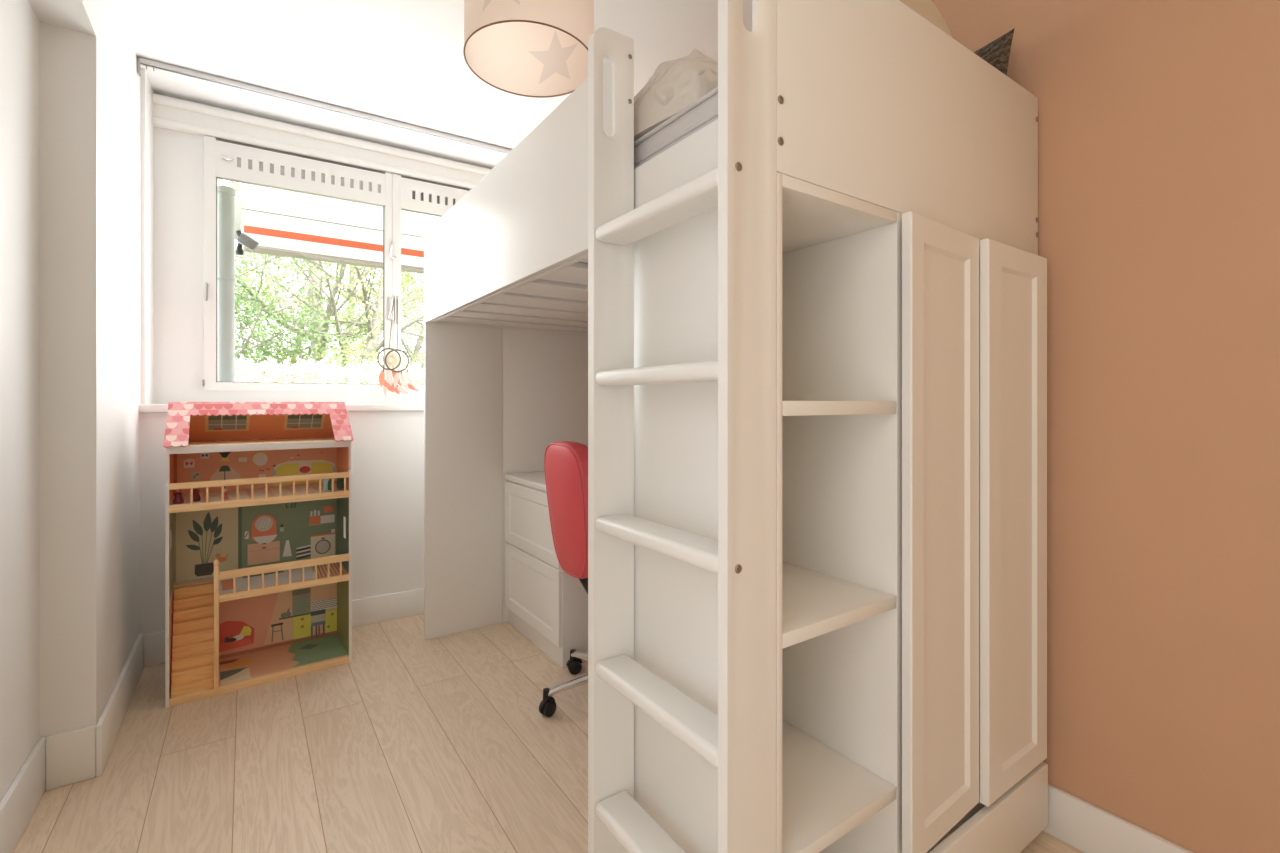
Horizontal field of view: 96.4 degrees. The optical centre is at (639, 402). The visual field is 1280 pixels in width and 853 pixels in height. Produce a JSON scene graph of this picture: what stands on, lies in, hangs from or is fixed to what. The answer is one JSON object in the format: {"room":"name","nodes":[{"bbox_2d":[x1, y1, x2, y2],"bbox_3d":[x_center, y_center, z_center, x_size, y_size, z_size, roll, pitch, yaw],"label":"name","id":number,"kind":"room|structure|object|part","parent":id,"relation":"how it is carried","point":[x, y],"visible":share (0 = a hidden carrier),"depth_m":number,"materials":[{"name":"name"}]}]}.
{"room":"bedroom","nodes":[
{"label":"bedroom","id":0,"kind":"room"},
{"bbox_2d":[0,0,140,801],"bbox_3d":[-1.042,-0.146,0.661,0.264,2.412,4.570,0,0,-35],"label":"wall","id":1,"kind":"structure","parent":0,"point":[70,80],"depth_m":1.60,"materials":[{"name":"white paint"}]},
{"bbox_2d":[0,737,45,852],"bbox_3d":[-0.724,0.987,0.243,0.014,0.146,3.220,0,0,-35],"label":"baseboard","id":2,"kind":"structure","parent":1,"relation":"attached to","point":[19,803],"depth_m":1.41,"materials":[{"name":"white paint"}]},
{"bbox_2d":[46,725,95,789],"bbox_3d":[-1.585,0.987,1.596,0.100,0.146,0.014,0,0,-35],"label":"baseboard","id":3,"kind":"structure","parent":1,"relation":"attached to","point":[70,755],"depth_m":1.59,"materials":[{"name":"white paint"}]},
{"bbox_2d":[96,633,142,776],"bbox_3d":[-1.759,0.987,1.950,0.014,0.146,0.794,0,0,-35],"label":"baseboard","id":4,"kind":"structure","parent":1,"relation":"attached to","point":[108,726],"depth_m":1.83,"materials":[{"name":"white paint"}]},
{"bbox_2d":[140,411,423,665],"bbox_3d":[-1.283,0.550,3.014,2.192,1.020,0.420,0,0,-33],"label":"wall","id":5,"kind":"structure","parent":0,"point":[387,447],"depth_m":2.76,"materials":[{"name":"white paint"}]},
{"bbox_2d":[217,185,235,381],"bbox_3d":[-2.037,0.177,2.817,0.082,2.465,0.082,0,0,-35],"label":"drainpipe","id":6,"kind":"object","parent":5,"relation":"attached to","point":[226,195],"visible":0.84,"depth_m":2.79,"materials":[{"name":"grey plastic"}]},
{"bbox_2d":[139,404,423,412],"bbox_3d":[-1.222,0.022,2.919,2.032,0.034,0.255,0,0,-33],"label":"window sill","id":7,"kind":"structure","parent":5,"relation":"on","point":[143,408],"depth_m":2.72,"materials":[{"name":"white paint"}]},
{"bbox_2d":[144,588,423,666],"bbox_3d":[-1.168,0.996,2.830,1.958,0.128,0.014,0,0,-33],"label":"baseboard","id":8,"kind":"structure","parent":5,"relation":"attached to","point":[375,609],"depth_m":2.75,"materials":[{"name":"white paint"}]},
{"bbox_2d":[141,68,490,403],"bbox_3d":[-1.287,-0.681,3.020,2.192,1.442,0.405,0,0,-33],"label":"wall window","id":9,"kind":"structure","parent":5,"relation":"in","point":[178,156],"depth_m":2.56,"materials":[{"name":"white paint"}]},
{"bbox_2d":[202,135,395,391],"bbox_3d":[-1.629,-0.630,2.799,0.811,1.144,0.078,0,0,-33],"label":"window","id":10,"kind":"structure","parent":9,"relation":"attached to","point":[224,160],"depth_m":2.72,"materials":[{"name":"white plastic"}]},
{"bbox_2d":[215,140,384,206],"bbox_3d":[-1.637,-1.109,2.805,0.714,0.162,0.070,0,0,-35],"label":"vent","id":11,"kind":"object","parent":10,"relation":"attached to","point":[235,162],"depth_m":2.76,"materials":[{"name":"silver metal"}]},
{"bbox_3d":[-1.643,-0.561,2.816,0.712,0.937,0.006,0,0,-33],"label":"glass pane","id":12,"kind":"part","parent":10,"relation":"part of","materials":[{"name":"clear glass"}]},
{"bbox_2d":[377,301,400,395],"bbox_3d":[-1.293,-0.287,2.953,0.116,0.505,0.031,0,0,-33],"label":"dreamcatcher","id":13,"kind":"object","parent":10,"relation":"hanging from","point":[389,385],"visible":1,"depth_m":2.95},
{"bbox_3d":[-1.286,-0.410,2.966,0.004,0.260,0.032,0,0,30],"label":"hanging cord","id":14,"kind":"part","parent":13,"relation":"part of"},
{"bbox_3d":[-1.295,-0.491,2.980,0.032,0.122,0.022,0,0,-33],"label":"handle","id":15,"kind":"part","parent":10,"relation":"part of","materials":[{"name":"silver metal"}]},
{"bbox_2d":[240,183,440,273],"bbox_3d":[-0.919,-1.324,4.307,3.435,0.671,1.140,0,0,-35],"label":"awning","id":16,"kind":"object","parent":9,"relation":"attached to","point":[284,223],"visible":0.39,"depth_m":4.00,"materials":[{"name":"white fabric"}]},
{"bbox_3d":[-2.353,-1.020,3.927,0.530,0.050,0.038,0,0,-35],"label":"folding arm","id":17,"kind":"part","parent":16,"relation":"part of"},
{"bbox_2d":[392,174,468,391],"bbox_3d":[-0.974,-0.630,3.222,0.788,1.144,0.075,0,0,-33],"label":"window","id":18,"kind":"structure","parent":9,"relation":"attached to","point":[408,194],"depth_m":3.03,"materials":[{"name":"white plastic"}]},
{"bbox_2d":[385,299,418,393],"bbox_3d":[-1.239,-0.294,2.978,0.167,0.492,0.044,0,0,-33],"label":"dreamcatcher","id":19,"kind":"object","parent":18,"relation":"hanging from","point":[411,385],"visible":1,"depth_m":2.97},
{"bbox_3d":[-1.259,-0.407,2.973,0.006,0.266,0.030,0,0,-20],"label":"hanging cord","id":20,"kind":"part","parent":19,"relation":"part of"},
{"bbox_3d":[-0.980,-0.630,3.230,0.788,1.144,0.055,0,0,-33],"label":"sash frame","id":21,"kind":"part","parent":18,"relation":"part of","materials":[{"name":"white plastic"}]},
{"bbox_2d":[401,177,467,216],"bbox_3d":[-0.975,-1.109,3.231,0.715,0.162,0.070,0,0,-35],"label":"vent","id":22,"kind":"object","parent":18,"relation":"attached to","point":[417,196],"depth_m":3.09,"materials":[{"name":"white plastic"}]},
{"bbox_2d":[119,0,751,168],"bbox_3d":[-0.143,-1.412,1.267,2.600,0.120,4.650,0,0,-35],"label":"ceiling","id":23,"kind":"structure","parent":0,"point":[404,61],"depth_m":2.23,"materials":[{"name":"white paint"}]},
{"bbox_2d":[138,56,511,153],"bbox_3d":[-1.132,-1.319,2.776,1.976,0.066,0.028,0,0,-33],"label":"rail","id":24,"kind":"object","parent":23,"relation":"attached to","point":[143,61],"visible":0.97,"depth_m":2.54,"materials":[{"name":"silver metal"}]},
{"bbox_2d":[463,0,593,97],"bbox_3d":[-0.303,-1.145,1.585,0.355,0.412,0.355,0,0,-35],"label":"pendant lamp","id":25,"kind":"object","parent":23,"relation":"hanging from","point":[527,48],"visible":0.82,"depth_m":1.71,"materials":[{"name":"fabric"}]},
{"bbox_2d":[13,614,1083,852],"bbox_3d":[-0.143,1.110,1.267,2.600,0.100,4.650,0,0,-35],"label":"floor","id":26,"kind":"structure","parent":0,"point":[412,744],"depth_m":1.68,"materials":[{"name":"brown wood"}]},
{"bbox_2d":[163,402,353,707],"bbox_3d":[-1.502,0.528,2.284,0.598,1.064,0.314,0,0,-37],"label":"dollhouse","id":27,"kind":"object","parent":26,"relation":"on","point":[258,579],"visible":1,"depth_m":2.31,"materials":[{"name":"pale pine"},{"name":"painted wood"},{"name":"printed board"}]},
{"bbox_3d":[-1.735,0.607,2.113,0.010,0.907,0.300,0,0,-37],"label":"panel","id":28,"kind":"part","parent":27,"relation":"part of","materials":[{"name":"wood"}]},
{"bbox_2d":[173,489,183,503],"bbox_3d":[-1.643,0.329,2.038,0.032,0.056,0.031,0,0,-37],"label":"figurine","id":29,"kind":"object","parent":27,"relation":"on","point":[178,499],"visible":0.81,"depth_m":2.03,"materials":[{"name":"red plastic"}]},
{"bbox_2d":[193,488,200,501],"bbox_3d":[-1.617,0.326,2.083,0.029,0.062,0.029,0,0,-37],"label":"figurine","id":30,"kind":"object","parent":27,"relation":"on","point":[196,497],"visible":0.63,"depth_m":2.08,"materials":[{"name":"red plastic"}]},
{"bbox_3d":[-1.537,0.801,2.078,0.017,0.466,0.018,0,0,-37],"label":"newel post","id":31,"kind":"part","parent":27,"relation":"part of","materials":[{"name":"brown wood"}]},
{"bbox_2d":[224,489,227,498],"bbox_3d":[-1.545,0.339,2.131,0.019,0.036,0.018,0,0,-37],"label":"figurine","id":32,"kind":"object","parent":27,"relation":"on","point":[225,490],"visible":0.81,"depth_m":2.13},
{"bbox_3d":[-1.588,0.607,2.400,0.569,0.907,0.016,0,0,-37],"label":"panel","id":33,"kind":"part","parent":27,"relation":"part of","materials":[{"name":"wood"}]},
{"bbox_3d":[-1.416,0.292,2.169,0.568,0.021,0.012,0,0,-37],"label":"railing","id":34,"kind":"part","parent":27,"relation":"part of","materials":[{"name":"brown wood"}]},
{"bbox_3d":[-1.500,1.046,2.281,0.568,0.027,0.288,0,0,-37],"label":"board","id":35,"kind":"part","parent":27,"relation":"part of","materials":[{"name":"brown wood"}]},
{"bbox_3d":[-1.360,0.629,2.212,0.428,0.028,0.012,0,0,-37],"label":"railing","id":36,"kind":"part","parent":27,"relation":"part of","materials":[{"name":"brown wood"}]},
{"bbox_2d":[323,478,331,490],"bbox_3d":[-1.266,0.328,2.329,0.038,0.058,0.041,0,0,-37],"label":"wardrobe","id":37,"kind":"object","parent":27,"relation":"on","point":[327,483],"visible":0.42,"depth_m":2.32,"materials":[{"name":"white wood"}]},
{"bbox_2d":[328,478,331,489],"bbox_3d":[-1.256,0.329,2.325,0.022,0.048,0.021,0,0,-37],"label":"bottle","id":38,"kind":"object","parent":37,"relation":"on","point":[329,480],"depth_m":2.32,"materials":[{"name":"green glass"}]},
{"bbox_2d":[337,478,343,488],"bbox_3d":[-1.233,0.328,2.357,0.025,0.050,0.021,0,0,-37],"label":"base cabinet","id":39,"kind":"object","parent":27,"relation":"on","point":[340,481],"visible":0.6,"depth_m":2.35,"materials":[{"name":"green wood"}]},
{"bbox_3d":[-1.272,0.607,2.459,0.010,0.907,0.300,0,0,-37],"label":"panel","id":40,"kind":"part","parent":27,"relation":"part of","materials":[{"name":"wood"}]},
{"bbox_2d":[505,471,587,667],"bbox_3d":[-0.245,0.702,2.688,0.588,0.716,0.592,0,0,-35],"label":"drawer unit","id":41,"kind":"object","parent":26,"relation":"on","point":[548,605],"visible":0.42,"depth_m":2.47,"materials":[{"name":"white wood"}]},
{"bbox_3d":[-0.482,0.826,2.527,0.016,0.309,0.575,0,0,-35],"label":"drawer","id":42,"kind":"part","parent":41,"relation":"part of","materials":[{"name":"white wood"}]},
{"bbox_3d":[-0.482,0.521,2.527,0.016,0.288,0.575,0,0,-35],"label":"drawer","id":43,"kind":"part","parent":41,"relation":"part of","materials":[{"name":"white wood"}]},
{"bbox_2d":[539,441,587,716],"bbox_3d":[-0.068,0.597,2.071,0.611,0.926,0.557,0,0,-35],"label":"desk chair","id":44,"kind":"object","parent":26,"relation":"on","point":[565,462],"visible":0.45,"depth_m":1.94,"materials":[{"name":"red leather"}]},
{"bbox_3d":[-0.232,0.370,1.998,0.128,0.472,0.280,0,0,-35],"label":"backrest","id":45,"kind":"part","parent":44,"relation":"part of","materials":[{"name":"red leather"}]},
{"bbox_3d":[-0.207,0.970,1.995,0.245,0.055,0.038,0,0,-26],"label":"leg","id":46,"kind":"part","parent":44,"relation":"part of","materials":[{"name":"silver metal"}]},
{"bbox_3d":[-0.178,0.970,2.159,0.038,0.055,0.245,0,0,-44],"label":"leg","id":47,"kind":"part","parent":44,"relation":"part of","materials":[{"name":"silver metal"}]},
{"bbox_2d":[424,0,1038,852],"bbox_3d":[-0.022,0.146,1.978,1.051,1.828,2.060,0,0,-35],"label":"bed","id":48,"kind":"object","parent":26,"relation":"on","point":[529,345],"visible":0.93,"depth_m":1.16,"materials":[{"name":"white wood"}]},
{"bbox_3d":[-0.817,0.349,2.669,0.361,1.421,0.020,0,0,-35],"label":"foot panel","id":49,"kind":"part","parent":48,"relation":"part of","materials":[{"name":"white wood"}]},
{"bbox_3d":[-0.558,-0.562,2.846,0.951,0.400,0.020,0,0,-35],"label":"panel","id":50,"kind":"part","parent":48,"relation":"part of","materials":[{"name":"white wood"}]},
{"bbox_3d":[-0.498,-0.562,1.903,0.018,0.401,1.644,0,0,-35],"label":"guard panel","id":51,"kind":"part","parent":48,"relation":"part of","materials":[{"name":"white wood"}]},
{"bbox_3d":[-0.417,0.349,2.944,0.608,1.421,0.018,0,0,-35],"label":"foot panel","id":52,"kind":"part","parent":48,"relation":"part of","materials":[{"name":"white wood"}]},
{"bbox_3d":[-0.360,-0.431,1.746,0.020,0.139,2.017,0,0,-35],"label":"rail","id":53,"kind":"part","parent":48,"relation":"part of","materials":[{"name":"white wood"}]},
{"bbox_2d":[581,86,717,263],"bbox_3d":[0.020,-0.485,2.007,0.910,0.196,2.015,0,0,-35],"label":"mattress","id":54,"kind":"object","parent":48,"relation":"on","point":[702,112],"visible":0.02,"depth_m":1.13,"materials":[{"name":"white fabric"}]},
{"bbox_2d":[634,49,717,140],"bbox_3d":[0.117,-0.707,1.846,0.885,0.245,1.290,0,0,-35],"label":"duvet","id":55,"kind":"object","parent":54,"relation":"on","point":[674,85],"visible":0.12,"depth_m":1.21,"materials":[{"name":"beige fabric"}]},
{"bbox_2d":[899,0,952,37],"bbox_3d":[0.571,-0.825,1.314,0.585,0.521,0.181,0,0,-35],"label":"pillow","id":56,"kind":"object","parent":54,"relation":"on","point":[926,9],"visible":0.06,"depth_m":1.30,"materials":[{"name":"beige fabric"}]},
{"bbox_2d":[973,28,1014,75],"bbox_3d":[0.816,-0.759,1.559,0.105,0.334,0.360,0,0,-35],"label":"cushion","id":57,"kind":"object","parent":54,"relation":"on","point":[996,53],"visible":0.06,"depth_m":1.43,"materials":[{"name":"grey fabric"}]},
{"bbox_3d":[0.598,-0.562,1.169,0.946,0.400,0.020,0,0,-35],"label":"panel","id":58,"kind":"part","parent":48,"relation":"part of","materials":[{"name":"white wood"}]},
{"bbox_2d":[634,173,900,852],"bbox_3d":[0.237,0.350,1.161,0.345,1.420,0.415,0,0,-35],"label":"shelf unit","id":59,"kind":"object","parent":26,"relation":"on","point":[839,255],"visible":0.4,"depth_m":1.12,"materials":[{"name":"white wood"}]},
{"bbox_3d":[0.102,0.350,1.068,0.012,1.420,0.415,0,0,-35],"label":"panel","id":60,"kind":"part","parent":59,"relation":"part of","materials":[{"name":"white wood"}]},
{"bbox_3d":[0.240,-0.350,1.156,0.315,0.020,0.403,0,0,-35],"label":"panel","id":61,"kind":"part","parent":59,"relation":"part of","materials":[{"name":"white wood"}]},
{"bbox_3d":[0.373,0.350,1.254,0.015,1.420,0.415,0,0,-35],"label":"panel","id":62,"kind":"part","parent":59,"relation":"part of","materials":[{"name":"white wood"}]},
{"bbox_2d":[901,212,1047,852],"bbox_3d":[0.585,0.350,1.470,0.614,1.420,0.599,0,0,-35],"label":"wardrobe","id":63,"kind":"object","parent":26,"relation":"on","point":[974,773],"visible":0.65,"depth_m":1.20,"materials":[{"name":"white wood"}]},
{"bbox_3d":[0.608,0.251,1.147,0.285,1.208,0.018,0,0,-37],"label":"door","id":64,"kind":"part","parent":63,"relation":"part of","materials":[{"name":"white wood"}]},
{"bbox_3d":[0.749,0.949,1.234,0.572,0.150,0.018,0,0,-35],"label":"drawer","id":65,"kind":"part","parent":63,"relation":"part of","materials":[{"name":"white wood"}]},
{"bbox_3d":[0.856,0.254,1.304,0.295,1.206,0.018,0,0,-35],"label":"door","id":66,"kind":"part","parent":63,"relation":"part of","materials":[{"name":"white wood"}]},
{"bbox_2d":[931,0,1279,852],"bbox_3d":[0.762,-0.146,1.919,0.150,2.412,4.600,0,0,-35],"label":"wall","id":67,"kind":"structure","parent":0,"point":[1159,121],"depth_m":1.24,"materials":[{"name":"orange paint"}]},
{"bbox_2d":[1043,783,1193,852],"bbox_3d":[1.441,1.001,0.784,0.016,0.118,1.660,0,0,-35],"label":"baseboard","id":68,"kind":"structure","parent":67,"relation":"attached to","point":[1087,827],"depth_m":1.33,"materials":[{"name":"white paint"}]},
{"label":"outside","id":69,"kind":"structure","parent":0,"visible":0},
{"bbox_2d":[235,200,258,254],"bbox_3d":[-2.107,-0.932,3.048,0.131,0.295,0.070,0,0,-35],"label":"floodlight","id":70,"kind":"object","parent":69,"point":[243,239],"visible":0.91,"depth_m":3.04,"materials":[{"name":"silver metal"}]},
{"bbox_3d":[-2.153,-0.975,3.046,0.053,0.210,0.020,0,0,-35],"label":"mounting plate","id":71,"kind":"part","parent":70,"relation":"part of","materials":[{"name":"white plastic"}]},
{"bbox_2d":[237,233,258,250],"bbox_3d":[-2.089,-0.857,3.051,0.098,0.092,0.055,0,0,-35],"label":"lamp","id":72,"kind":"object","parent":70,"relation":"attached to","point":[243,239],"depth_m":3.03,"materials":[{"name":"silver metal"}]},
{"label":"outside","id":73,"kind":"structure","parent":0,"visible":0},
{"bbox_3d":[-13.853,1.460,28.981,70.000,0.100,56.540,0,0,-35],"label":"ground","id":74,"kind":"structure","parent":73,"visible":0},
{"bbox_2d":[235,321,241,360],"bbox_3d":[-4.529,0.248,6.100,0.606,2.330,0.823,0,0,-35],"label":"shrub","id":75,"kind":"object","parent":74,"relation":"on","point":[236,346],"visible":0.02,"depth_m":6.22,"materials":[{"name":"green plant"}]},
{"bbox_2d":[241,343,317,373],"bbox_3d":[-5.029,0.288,7.958,1.513,2.255,1.225,0,0,-35],"label":"shrub","id":76,"kind":"object","parent":74,"relation":"on","point":[281,355],"visible":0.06,"depth_m":7.83,"materials":[{"name":"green plant"}]},
{"bbox_2d":[235,242,379,374],"bbox_3d":[-5.072,-0.948,7.172,3.279,4.724,3.356,0,0,18],"label":"tree","id":77,"kind":"object","parent":74,"relation":"on","point":[247,302],"visible":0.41,"depth_m":7.57,"materials":[{"name":"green plant"}]},
{"bbox_2d":[217,179,423,373],"bbox_3d":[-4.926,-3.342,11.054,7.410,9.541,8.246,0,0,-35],"label":"tree","id":78,"kind":"object","parent":74,"relation":"on","point":[374,325],"visible":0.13,"depth_m":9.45,"materials":[{"name":"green plant"}]},
{"bbox_2d":[235,354,423,384],"bbox_3d":[-2.494,0.450,6.287,11.070,1.921,0.908,0,0,-35],"label":"hedge","id":79,"kind":"object","parent":74,"relation":"on","point":[307,373],"visible":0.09,"depth_m":5.60,"materials":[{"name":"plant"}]},
{"bbox_2d":[235,240,423,368],"bbox_3d":[-4.664,-3.503,12.029,8.463,9.868,6.812,0,0,-35],"label":"tree","id":80,"kind":"object","parent":74,"relation":"on","point":[411,333],"visible":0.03,"depth_m":10.89,"materials":[{"name":"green plant"}]},
{"bbox_2d":[237,257,423,367],"bbox_3d":[-4.039,-2.815,11.541,7.304,8.476,7.155,0,0,-35],"label":"tree","id":81,"kind":"object","parent":74,"relation":"on","point":[418,345],"visible":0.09,"depth_m":11.68,"materials":[{"name":"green plant"}]},
{"bbox_2d":[302,340,382,376],"bbox_3d":[-4.413,0.231,8.614,1.909,2.371,1.430,0,0,-35],"label":"shrub","id":82,"kind":"object","parent":74,"relation":"on","point":[355,345],"visible":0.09,"depth_m":8.57,"materials":[{"name":"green plant"}]},
{"bbox_2d":[377,270,423,362],"bbox_3d":[-4.871,-3.443,17.620,7.459,9.733,6.194,0,0,2],"label":"tree","id":83,"kind":"object","parent":74,"relation":"on","point":[410,282],"visible":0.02,"depth_m":17.61,"materials":[{"name":"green plant"}]},
{"bbox_2d":[401,350,423,370],"bbox_3d":[-3.418,0.255,9.545,1.777,2.322,1.427,0,0,-35],"label":"shrub","id":84,"kind":"object","parent":74,"relation":"on","point":[419,354],"visible":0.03,"depth_m":9.24,"materials":[{"name":"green plant"}]}
]}

